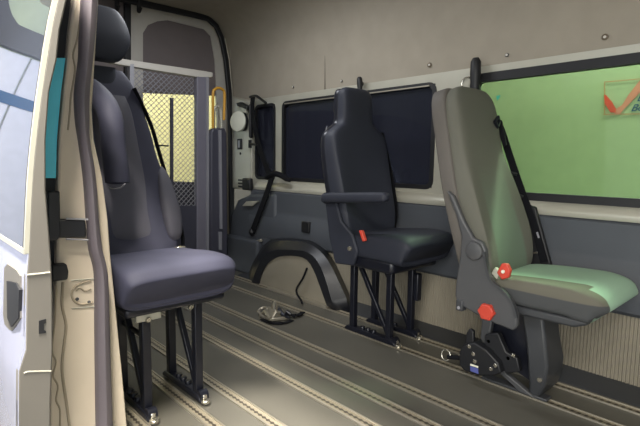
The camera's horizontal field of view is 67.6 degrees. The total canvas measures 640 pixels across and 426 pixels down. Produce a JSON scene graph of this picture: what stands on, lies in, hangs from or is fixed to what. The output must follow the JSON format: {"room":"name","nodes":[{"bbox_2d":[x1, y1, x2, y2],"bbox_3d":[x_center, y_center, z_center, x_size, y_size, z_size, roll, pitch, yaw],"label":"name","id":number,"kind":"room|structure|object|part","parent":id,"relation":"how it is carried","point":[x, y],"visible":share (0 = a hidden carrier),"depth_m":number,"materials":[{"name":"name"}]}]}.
{"room":"vehicle interior","nodes":[
{"label":"vehicle interior","id":0,"kind":"room"},
{"bbox_2d":[89,8,126,425],"bbox_3d":[-0.691,0.042,1.503,0.100,1.385,0.080,-5,8,-43],"label":"wall","id":1,"kind":"structure","parent":0,"point":[118,403],"depth_m":1.51,"materials":[{"name":"paint"}]},
{"bbox_2d":[46,58,64,177],"bbox_3d":[-0.751,-0.269,1.351,0.069,0.338,0.010,-5,8,-43],"label":"quarter glass edge","id":2,"kind":"object","parent":1,"relation":"attached to","point":[56,84],"visible":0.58,"depth_m":1.35,"materials":[{"name":"teal glass"}]},
{"bbox_2d":[46,0,70,293],"bbox_3d":[-0.773,0.015,1.417,0.149,1.297,0.050,-5,8,-43],"label":"trim","id":3,"kind":"structure","parent":1,"relation":"attached to","point":[50,182],"depth_m":1.36,"materials":[{"name":"black rubber"}]},
{"bbox_2d":[51,263,67,280],"bbox_3d":[-0.746,0.168,1.365,0.044,0.049,0.030,-5,8,-43],"label":"buffer","id":4,"kind":"object","parent":1,"relation":"attached to","point":[59,270],"visible":0.79,"depth_m":1.35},
{"bbox_2d":[46,191,87,240],"bbox_3d":[-0.723,0.011,1.366,0.110,0.150,0.030,-5,8,-43],"label":"roller","id":5,"kind":"object","parent":1,"relation":"attached to","point":[68,228],"visible":0.86,"depth_m":1.34,"materials":[{"name":"plastic"}]},
{"bbox_2d":[51,0,94,425],"bbox_3d":[-0.765,0.031,1.429,0.157,1.324,0.126,-5,8,-43],"label":"door frame","id":6,"kind":"structure","parent":1,"relation":"attached to","point":[73,368],"depth_m":1.40,"materials":[{"name":"paint"}]},
{"bbox_2d":[73,0,112,425],"bbox_3d":[-0.674,0.035,1.419,0.073,1.338,0.045,-5,8,-43],"label":"strip","id":7,"kind":"object","parent":1,"relation":"attached to","point":[88,8],"visible":0.98,"depth_m":1.40,"materials":[{"name":"rubber"}]},
{"bbox_2d":[143,93,215,181],"bbox_3d":[-2.700,-1.230,7.295,3.700,4.100,0.100,-5,8,-43],"label":"wall","id":8,"kind":"structure","parent":0,"point":[146,95],"depth_m":7.62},
{"bbox_2d":[144,0,231,13],"bbox_3d":[0.248,-1.343,1.418,1.580,0.030,5.360,-5,8,-43],"label":"ceiling","id":9,"kind":"structure","parent":0,"point":[198,6],"depth_m":3.62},
{"bbox_2d":[226,43,231,233],"bbox_3d":[-1.488,-0.538,3.576,1.920,2.160,0.080,-5,8,-43],"label":"wall","id":10,"kind":"structure","parent":0,"point":[226,43],"depth_m":4.24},
{"bbox_2d":[94,0,130,76],"bbox_3d":[-1.681,-0.594,3.444,0.680,1.990,0.060,-5,8,-43],"label":"door","id":11,"kind":"structure","parent":10,"relation":"in","point":[124,11],"depth_m":3.54,"materials":[{"name":"grey metal"}]},
{"bbox_2d":[115,0,119,10],"bbox_3d":[-1.445,-1.477,3.409,0.036,0.073,0.049,-5,8,-43],"label":"header latch","id":12,"kind":"object","parent":10,"relation":"attached to","point":[117,6],"visible":0.97,"depth_m":3.40,"materials":[{"name":"black plastic"}]},
{"bbox_2d":[137,0,141,12],"bbox_3d":[-1.328,-1.516,3.515,0.036,0.087,0.049,-5,8,-43],"label":"header latch","id":13,"kind":"object","parent":10,"relation":"attached to","point":[139,8],"visible":1,"depth_m":3.51,"materials":[{"name":"black plastic"}]},
{"bbox_2d":[114,0,234,233],"bbox_3d":[-1.127,-0.565,3.842,1.021,2.085,0.030,-5,8,-43],"label":"seal","id":14,"kind":"object","parent":10,"relation":"attached to","point":[226,60],"visible":0.79,"depth_m":4.06,"materials":[{"name":"rubber"}]},
{"bbox_3d":[-0.787,-0.518,4.160,0.097,1.933,0.014,-5,8,-43],"label":"edge trim","id":15,"kind":"part","parent":14,"relation":"part of","materials":[{"name":"rubber"}]},
{"bbox_2d":[131,5,225,205],"bbox_3d":[-1.146,-0.570,3.968,0.913,2.106,0.030,-5,8,-43],"label":"door","id":16,"kind":"structure","parent":10,"relation":"in","point":[157,37],"depth_m":3.87,"materials":[{"name":"metal"}]},
{"bbox_3d":[-1.146,-0.570,3.968,0.913,2.106,0.030,-5,8,-43],"label":"frame","id":17,"kind":"part","parent":16,"relation":"part of","materials":[{"name":"metal"}]},
{"bbox_3d":[-1.161,0.037,4.031,0.726,0.642,0.012,-5,8,-43],"label":"panel","id":18,"kind":"part","parent":16,"relation":"part of","materials":[{"name":"black metal"}]},
{"bbox_2d":[227,234,261,273],"bbox_3d":[-0.651,0.354,4.069,0.080,0.300,0.500,-5,8,-43],"label":"wall","id":19,"kind":"structure","parent":0,"point":[243,251],"depth_m":4.01,"materials":[{"name":"plastic"}]},
{"bbox_2d":[126,271,639,425],"bbox_3d":[0.342,0.798,1.764,1.910,0.060,5.360,-5,8,-43],"label":"floor","id":20,"kind":"structure","parent":0,"point":[288,405],"depth_m":2.07,"materials":[{"name":"plastic"}]},
{"bbox_2d":[124,400,150,425],"bbox_3d":[-0.327,0.799,1.372,0.050,0.008,4.700,-5,8,-43],"label":"floor track","id":21,"kind":"object","parent":20,"relation":"on","point":[133,417],"visible":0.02,"depth_m":1.75,"materials":[{"name":"metal"}]},
{"bbox_2d":[92,5,235,424],"bbox_3d":[-0.700,-0.067,1.901,0.478,1.590,0.791,-5,8,-43],"label":"passenger seat","id":22,"kind":"object","parent":20,"relation":"on","point":[152,275],"visible":0.71,"depth_m":1.89,"materials":[{"name":"black leather"}]},
{"bbox_3d":[-0.935,-0.547,2.056,0.140,0.160,0.056,-5,8,-43],"label":"headrest stem","id":23,"kind":"part","parent":22,"relation":"part of","materials":[{"name":"black leather"}]},
{"bbox_3d":[-0.837,-0.328,1.837,0.099,0.425,0.328,-5,8,-43],"label":"armrest","id":24,"kind":"part","parent":22,"relation":"part of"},
{"bbox_3d":[-0.793,0.501,1.910,0.033,0.410,0.033,-5,8,-43],"label":"leg","id":25,"kind":"part","parent":22,"relation":"part of","materials":[{"name":"black metal"}]},
{"bbox_3d":[-0.852,-0.195,2.029,0.427,0.842,0.316,-5,8,-43],"label":"backrest","id":26,"kind":"part","parent":22,"relation":"part of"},
{"bbox_3d":[-0.717,0.724,1.848,0.040,0.028,0.334,-5,8,-43],"label":"foot rail","id":27,"kind":"part","parent":22,"relation":"part of","materials":[{"name":"black metal"}]},
{"bbox_3d":[-0.637,0.522,1.743,0.033,0.410,0.033,-5,8,-43],"label":"leg","id":28,"kind":"part","parent":22,"relation":"part of","materials":[{"name":"black metal"}]},
{"bbox_3d":[-0.626,0.308,1.834,0.380,0.035,0.365,-5,8,-43],"label":"seat frame","id":29,"kind":"part","parent":22,"relation":"part of","materials":[{"name":"black metal"}]},
{"bbox_3d":[-0.641,0.488,2.051,0.033,0.410,0.033,-5,8,-43],"label":"leg","id":30,"kind":"part","parent":22,"relation":"part of","materials":[{"name":"black metal"}]},
{"bbox_2d":[110,247,235,310],"bbox_3d":[-0.616,0.224,1.814,0.432,0.157,0.494,-5,8,-43],"label":"cushion","id":31,"kind":"object","parent":22,"relation":"on","point":[144,278],"depth_m":1.65,"materials":[{"name":"black leather"}]},
{"bbox_3d":[-0.564,0.710,1.989,0.040,0.028,0.334,-5,8,-43],"label":"foot rail","id":32,"kind":"part","parent":22,"relation":"part of","materials":[{"name":"black metal"}]},
{"bbox_3d":[-0.485,0.508,1.884,0.033,0.410,0.033,-5,8,-43],"label":"leg","id":33,"kind":"part","parent":22,"relation":"part of","materials":[{"name":"black metal"}]},
{"bbox_2d":[108,59,226,254],"bbox_3d":[-1.093,-0.242,3.565,0.889,1.667,0.105,-5,8,-43],"label":"lift","id":34,"kind":"object","parent":20,"relation":"on","point":[204,223],"visible":0.67,"depth_m":3.70,"materials":[{"name":"metal"}]},
{"bbox_3d":[-1.334,-0.340,3.365,0.069,1.384,0.050,-5,8,-43],"label":"post","id":35,"kind":"part","parent":34,"relation":"part of","materials":[{"name":"metal"}]},
{"bbox_3d":[-1.138,-1.043,3.465,0.790,0.054,0.050,-5,8,-43],"label":"rail","id":36,"kind":"part","parent":34,"relation":"part of","materials":[{"name":"metal"}]},
{"bbox_3d":[-1.154,0.164,3.588,0.505,0.478,0.020,-5,8,-43],"label":"kick plate","id":37,"kind":"part","parent":34,"relation":"part of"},
{"bbox_3d":[-0.940,-0.238,3.747,0.107,1.624,0.050,-5,8,-43],"label":"post","id":38,"kind":"part","parent":34,"relation":"part of","materials":[{"name":"grey metal"}]},
{"bbox_3d":[-0.823,-0.135,3.821,0.159,1.079,0.060,-5,8,-43],"label":"lift arm","id":39,"kind":"part","parent":34,"relation":"part of"},
{"bbox_3d":[-0.792,-0.825,3.739,0.128,0.322,0.021,-5,8,-43],"label":"handrail","id":40,"kind":"part","parent":34,"relation":"part of","materials":[{"name":"yellow metal"}]},
{"bbox_2d":[127,351,224,425],"bbox_3d":[-0.184,0.786,1.504,0.050,0.008,4.700,-5,8,-43],"label":"floor track","id":41,"kind":"object","parent":20,"relation":"on","point":[181,399],"visible":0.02,"depth_m":1.89,"materials":[{"name":"metal"}]},
{"bbox_2d":[134,326,286,425],"bbox_3d":[-0.063,0.775,1.616,0.050,0.008,4.700,-5,8,-43],"label":"floor track","id":42,"kind":"object","parent":20,"relation":"on","point":[243,403],"visible":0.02,"depth_m":1.94,"materials":[{"name":"metal"}]},
{"bbox_2d":[161,311,381,425],"bbox_3d":[0.124,0.759,1.789,0.050,0.008,4.700,-5,8,-43],"label":"floor track","id":43,"kind":"object","parent":20,"relation":"on","point":[354,416],"visible":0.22,"depth_m":2.05,"materials":[{"name":"metal"}]},
{"bbox_2d":[257,301,304,324],"bbox_3d":[-0.266,0.595,2.895,0.270,0.085,0.281,3,7,20],"label":"floor fitting","id":44,"kind":"object","parent":20,"relation":"on","point":[269,314],"visible":1,"depth_m":2.85,"materials":[{"name":"metal"}]},
{"bbox_2d":[247,238,349,311],"bbox_3d":[-0.256,0.415,3.545,0.210,0.475,1.398,-5,8,-43],"label":"wheel arch","id":45,"kind":"object","parent":20,"relation":"on","point":[280,264],"visible":0.91,"depth_m":3.31,"materials":[{"name":"plastic"}]},
{"bbox_3d":[-0.165,0.585,3.334,0.035,0.012,0.630,-5,8,-43],"label":"sill","id":46,"kind":"part","parent":45,"relation":"part of","materials":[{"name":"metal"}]},
{"bbox_2d":[295,268,307,303],"bbox_3d":[-0.115,0.482,3.230,0.067,0.227,0.177,-1,6,-16],"label":"hanging cord","id":47,"kind":"object","parent":45,"relation":"hanging from","point":[306,269],"visible":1,"depth_m":3.25,"materials":[{"name":"black rubber"}]},
{"bbox_2d":[181,307,442,425],"bbox_3d":[0.244,0.748,1.901,0.050,0.008,4.700,-5,8,-43],"label":"floor track","id":48,"kind":"object","parent":20,"relation":"on","point":[413,416],"visible":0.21,"depth_m":2.10,"materials":[{"name":"metal"}]},
{"bbox_2d":[204,301,503,425],"bbox_3d":[0.365,0.738,2.013,0.050,0.008,4.700,-5,8,-43],"label":"floor track","id":49,"kind":"object","parent":20,"relation":"on","point":[446,405],"visible":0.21,"depth_m":2.15,"materials":[{"name":"metal"}]},
{"bbox_2d":[231,285,624,425],"bbox_3d":[0.609,0.716,2.239,0.050,0.008,4.700,-5,8,-43],"label":"floor track","id":50,"kind":"object","parent":20,"relation":"on","point":[591,417],"visible":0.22,"depth_m":2.26,"materials":[{"name":"metal"}]},
{"bbox_2d":[321,87,453,347],"bbox_3d":[0.342,0.001,2.537,0.533,1.343,0.619,-5,8,-43],"label":"passenger seat","id":51,"kind":"object","parent":50,"relation":"on","point":[360,199],"visible":0.99,"depth_m":2.54,"materials":[{"name":"black leather"}]},
{"bbox_3d":[0.189,0.432,2.661,0.033,0.410,0.033,-5,8,-43],"label":"leg","id":52,"kind":"part","parent":51,"relation":"part of","materials":[{"name":"black metal"}]},
{"bbox_3d":[0.167,-0.074,2.371,0.061,0.078,0.440,-5,8,-43],"label":"armrest","id":53,"kind":"part","parent":51,"relation":"part of","materials":[{"name":"black plastic"}]},
{"bbox_3d":[0.230,-0.260,2.662,0.451,0.854,0.211,-5,8,-43],"label":"backrest","id":54,"kind":"part","parent":51,"relation":"part of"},
{"bbox_3d":[0.213,0.113,2.365,0.020,0.054,0.041,-5,8,-43],"label":"recline lever","id":55,"kind":"part","parent":51,"relation":"part of","materials":[{"name":"red plastic"}]},
{"bbox_3d":[0.275,0.656,2.590,0.040,0.028,0.360,-5,8,-43],"label":"foot rail","id":56,"kind":"part","parent":51,"relation":"part of","materials":[{"name":"black metal"}]},
{"bbox_3d":[0.323,0.421,2.785,0.033,0.410,0.033,-5,8,-43],"label":"leg","id":57,"kind":"part","parent":51,"relation":"part of","materials":[{"name":"black metal"}]},
{"bbox_3d":[0.363,0.455,2.475,0.033,0.410,0.033,-5,8,-43],"label":"leg","id":58,"kind":"part","parent":51,"relation":"part of","materials":[{"name":"black metal"}]},
{"bbox_3d":[0.409,0.644,2.714,0.040,0.028,0.360,-5,8,-43],"label":"foot rail","id":59,"kind":"part","parent":51,"relation":"part of","materials":[{"name":"black metal"}]},
{"bbox_3d":[0.357,0.239,2.564,0.390,0.070,0.390,-5,8,-43],"label":"seat frame","id":60,"kind":"part","parent":51,"relation":"part of","materials":[{"name":"black metal"}]},
{"bbox_2d":[353,228,453,266],"bbox_3d":[0.397,0.159,2.522,0.432,0.157,0.494,-5,8,-43],"label":"cushion","id":61,"kind":"object","parent":51,"relation":"on","point":[382,247],"depth_m":2.35,"materials":[{"name":"black leather"}]},
{"bbox_3d":[0.497,0.443,2.599,0.033,0.410,0.033,-5,8,-43],"label":"leg","id":62,"kind":"part","parent":51,"relation":"part of","materials":[{"name":"black metal"}]},
{"bbox_2d":[432,86,637,401],"bbox_3d":[0.860,0.103,1.989,0.556,1.271,0.760,-5,8,-43],"label":"seat","id":63,"kind":"object","parent":50,"relation":"on","point":[507,276],"visible":1,"depth_m":1.95,"materials":[{"name":"fabric"}]},
{"bbox_2d":[441,328,521,375],"bbox_3d":[0.674,0.591,2.049,0.070,0.200,0.369,-5,8,-43],"label":"reel","id":64,"kind":"object","parent":63,"relation":"attached to","point":[494,357],"visible":1,"depth_m":2.00,"materials":[{"name":"black metal"}]},
{"bbox_3d":[0.656,0.556,2.080,0.020,0.109,0.046,-5,8,-43],"label":"release lever","id":65,"kind":"part","parent":64,"relation":"part of","materials":[{"name":"black metal"}]},
{"bbox_3d":[0.645,0.384,1.853,0.020,0.060,0.060,-5,8,-43],"label":"recline knob","id":66,"kind":"part","parent":63,"relation":"part of","materials":[{"name":"red plastic"}]},
{"bbox_3d":[0.727,-0.136,2.086,0.426,0.820,0.284,-5,8,-43],"label":"backrest","id":67,"kind":"part","parent":63,"relation":"part of","materials":[{"name":"fabric"}]},
{"bbox_3d":[0.822,0.733,2.014,0.050,0.012,0.280,-5,8,-43],"label":"foot plate","id":68,"kind":"part","parent":63,"relation":"part of","materials":[{"name":"grey plastic"}]},
{"bbox_2d":[493,264,637,323],"bbox_3d":[0.948,0.301,1.889,0.433,0.128,0.461,-5,8,-43],"label":"cushion","id":69,"kind":"object","parent":63,"relation":"on","point":[559,294],"depth_m":1.75,"materials":[{"name":"fabric"}]},
{"bbox_2d":[234,275,639,415],"bbox_3d":[0.742,0.705,2.362,0.050,0.008,4.700,-5,8,-43],"label":"floor track","id":70,"kind":"object","parent":20,"relation":"on","point":[571,389],"visible":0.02,"depth_m":2.15,"materials":[{"name":"metal"}]},
{"bbox_2d":[202,0,639,99],"bbox_3d":[0.947,-1.065,2.106,0.340,0.703,5.360,-5,8,-43],"label":"wall","id":71,"kind":"structure","parent":0,"point":[276,46],"depth_m":2.86,"materials":[{"name":"beige paint"}]},
{"bbox_2d":[601,34,608,39],"bbox_3d":[1.218,-0.753,2.043,0.008,0.026,0.026,-5,8,-43],"label":"clip","id":72,"kind":"object","parent":71,"relation":"attached to","point":[604,36],"visible":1,"depth_m":2.04,"materials":[{"name":"metal"}]},
{"bbox_2d":[231,44,639,386],"bbox_3d":[1.031,0.072,2.322,0.110,1.609,5.360,-5,8,-43],"label":"wall","id":73,"kind":"structure","parent":0,"point":[608,346],"depth_m":2.63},
{"bbox_2d":[230,102,248,131],"bbox_3d":[-0.663,-0.798,3.963,0.077,0.243,0.203,-5,8,-43],"label":"round speaker","id":74,"kind":"object","parent":73,"relation":"attached to","point":[238,121],"visible":0.95,"depth_m":3.95},
{"bbox_2d":[238,178,242,188],"bbox_3d":[-0.673,-0.255,4.091,0.007,0.095,0.110,-5,8,-43],"label":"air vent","id":75,"kind":"object","parent":73,"relation":"attached to","point":[239,179],"depth_m":4.10,"materials":[{"name":"grey plastic"}]},
{"bbox_2d":[232,97,253,189],"bbox_3d":[-0.664,-0.599,4.059,0.090,0.798,0.350,-5,8,-43],"label":"trim","id":76,"kind":"structure","parent":73,"relation":"attached to","point":[242,156],"depth_m":4.05,"materials":[{"name":"paint"}]},
{"bbox_3d":[-0.684,-0.587,4.069,0.009,0.090,0.070,-5,8,-43],"label":"latch plate","id":77,"kind":"part","parent":76,"relation":"part of","materials":[{"name":"grey metal"}]},
{"bbox_2d":[243,201,258,205],"bbox_3d":[-0.569,-0.078,3.933,0.020,0.058,0.226,-5,8,-43],"label":"trim","id":78,"kind":"structure","parent":73,"relation":"attached to","point":[247,203],"depth_m":3.92,"materials":[{"name":"paint"}]},
{"bbox_2d":[255,103,275,179],"bbox_3d":[-0.433,-0.575,3.872,0.039,0.605,0.280,-5,8,-43],"label":"window","id":79,"kind":"structure","parent":73,"relation":"in","point":[265,114],"depth_m":3.87,"materials":[{"name":"black glass"}]},
{"bbox_2d":[248,95,290,235],"bbox_3d":[-0.411,-0.363,3.741,0.069,1.142,0.562,-5,8,-43],"label":"belt","id":80,"kind":"object","parent":73,"relation":"hanging from","point":[253,128],"visible":1,"depth_m":3.80,"materials":[{"name":"black fabric"}]},
{"bbox_2d":[281,82,436,188],"bbox_3d":[0.185,-0.494,3.206,0.047,0.605,1.385,-5,8,-43],"label":"window","id":81,"kind":"structure","parent":73,"relation":"in","point":[405,119],"depth_m":2.95,"materials":[{"name":"black glass"}]},
{"bbox_2d":[357,77,363,88],"bbox_3d":[0.254,-0.819,3.023,0.043,0.083,0.037,-5,8,-43],"label":"anchor","id":82,"kind":"object","parent":73,"relation":"attached to","point":[360,83],"visible":0.94,"depth_m":3.01,"materials":[{"name":"black plastic"}]},
{"bbox_2d":[238,273,639,407],"bbox_3d":[1.072,0.720,2.192,0.150,0.022,5.000,-5,8,-43],"label":"baseboard","id":83,"kind":"structure","parent":73,"relation":"attached to","point":[624,392],"depth_m":2.13,"materials":[{"name":"grey plastic"}]},
{"bbox_2d":[248,189,639,317],"bbox_3d":[1.138,0.214,2.192,0.088,0.394,5.000,-5,8,-43],"label":"wall panel","id":84,"kind":"object","parent":73,"relation":"attached to","point":[604,245],"visible":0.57,"depth_m":2.23,"materials":[{"name":"plastic"}]},
{"bbox_2d":[301,221,310,232],"bbox_3d":[-0.100,0.102,3.454,0.025,0.080,0.084,-5,8,-43],"label":"wall socket","id":85,"kind":"object","parent":84,"relation":"attached to","point":[305,226],"visible":1,"depth_m":3.44,"materials":[{"name":"black plastic"}]},
{"bbox_2d":[255,182,639,222],"bbox_3d":[1.164,-0.008,2.156,0.050,0.070,4.950,-5,8,-43],"label":"trim","id":86,"kind":"structure","parent":73,"relation":"attached to","point":[598,212],"depth_m":2.23,"materials":[{"name":"paint"}]},
{"bbox_2d":[461,76,469,85],"bbox_3d":[0.762,-0.683,2.504,0.012,0.066,0.053,-5,8,-43],"label":"clip","id":87,"kind":"object","parent":73,"relation":"attached to","point":[466,77],"visible":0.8,"depth_m":2.50,"materials":[{"name":"metal"}]},
{"bbox_2d":[470,57,480,89],"bbox_3d":[0.795,-0.711,2.444,0.055,0.161,0.053,-5,8,-43],"label":"anchor","id":88,"kind":"object","parent":73,"relation":"attached to","point":[475,66],"visible":0.94,"depth_m":2.42,"materials":[{"name":"black plastic"}]},
{"bbox_2d":[480,52,639,207],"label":"window","id":89,"kind":"structure","parent":0,"point":[561,140],"depth_m":4.54,"materials":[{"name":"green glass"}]},
{"bbox_2d":[603,78,639,114],"bbox_3d":[2.689,-1.057,4.190,0.015,0.394,0.374,-5,8,-43],"label":"wall sign","id":90,"kind":"object","parent":89,"relation":"attached to","point":[636,90],"visible":1,"depth_m":4.21,"materials":[{"name":"plastic"}]},
{"bbox_3d":[-1.174,1.501,1.557,10.200,0.050,11.600,-5,8,-43],"label":"floor","id":91,"kind":"structure","parent":0,"visible":0},
{"bbox_2d":[235,189,250,206],"bbox_3d":[-0.302,-0.052,5.763,1.420,2.150,4.400,-5,8,-43],"label":"wall panel","id":92,"kind":"object","parent":91,"relation":"on","point":[239,193],"visible":0.02,"depth_m":5.37,"materials":[{"name":"metal"}]},
{"bbox_3d":[-1.475,-0.354,2.207,0.060,2.210,2.040,-5,8,-43],"label":"wall","id":93,"kind":"structure","parent":0,"visible":0},
{"bbox_2d":[0,0,65,425],"bbox_3d":[-1.087,-0.064,1.620,0.183,1.550,1.253,-5,8,-43],"label":"sliding door","id":94,"kind":"structure","parent":93,"relation":"in","point":[29,29],"depth_m":1.19,"materials":[{"name":"paint"}]},
{"bbox_3d":[-1.118,0.040,1.587,0.011,0.012,1.216,-5,8,-43],"label":"window trim","id":95,"kind":"part","parent":94,"relation":"part of","materials":[{"name":"paint"}]},
{"bbox_3d":[-0.785,0.234,1.228,0.018,0.126,0.150,-5,8,-43],"label":"door handle","id":96,"kind":"part","parent":94,"relation":"part of","materials":[{"name":"grey plastic"}]},
{"bbox_3d":[-0.657,-0.334,1.140,0.127,0.859,0.012,-5,8,-43],"label":"window trim","id":97,"kind":"part","parent":94,"relation":"part of","materials":[{"name":"paint"}]}
]}

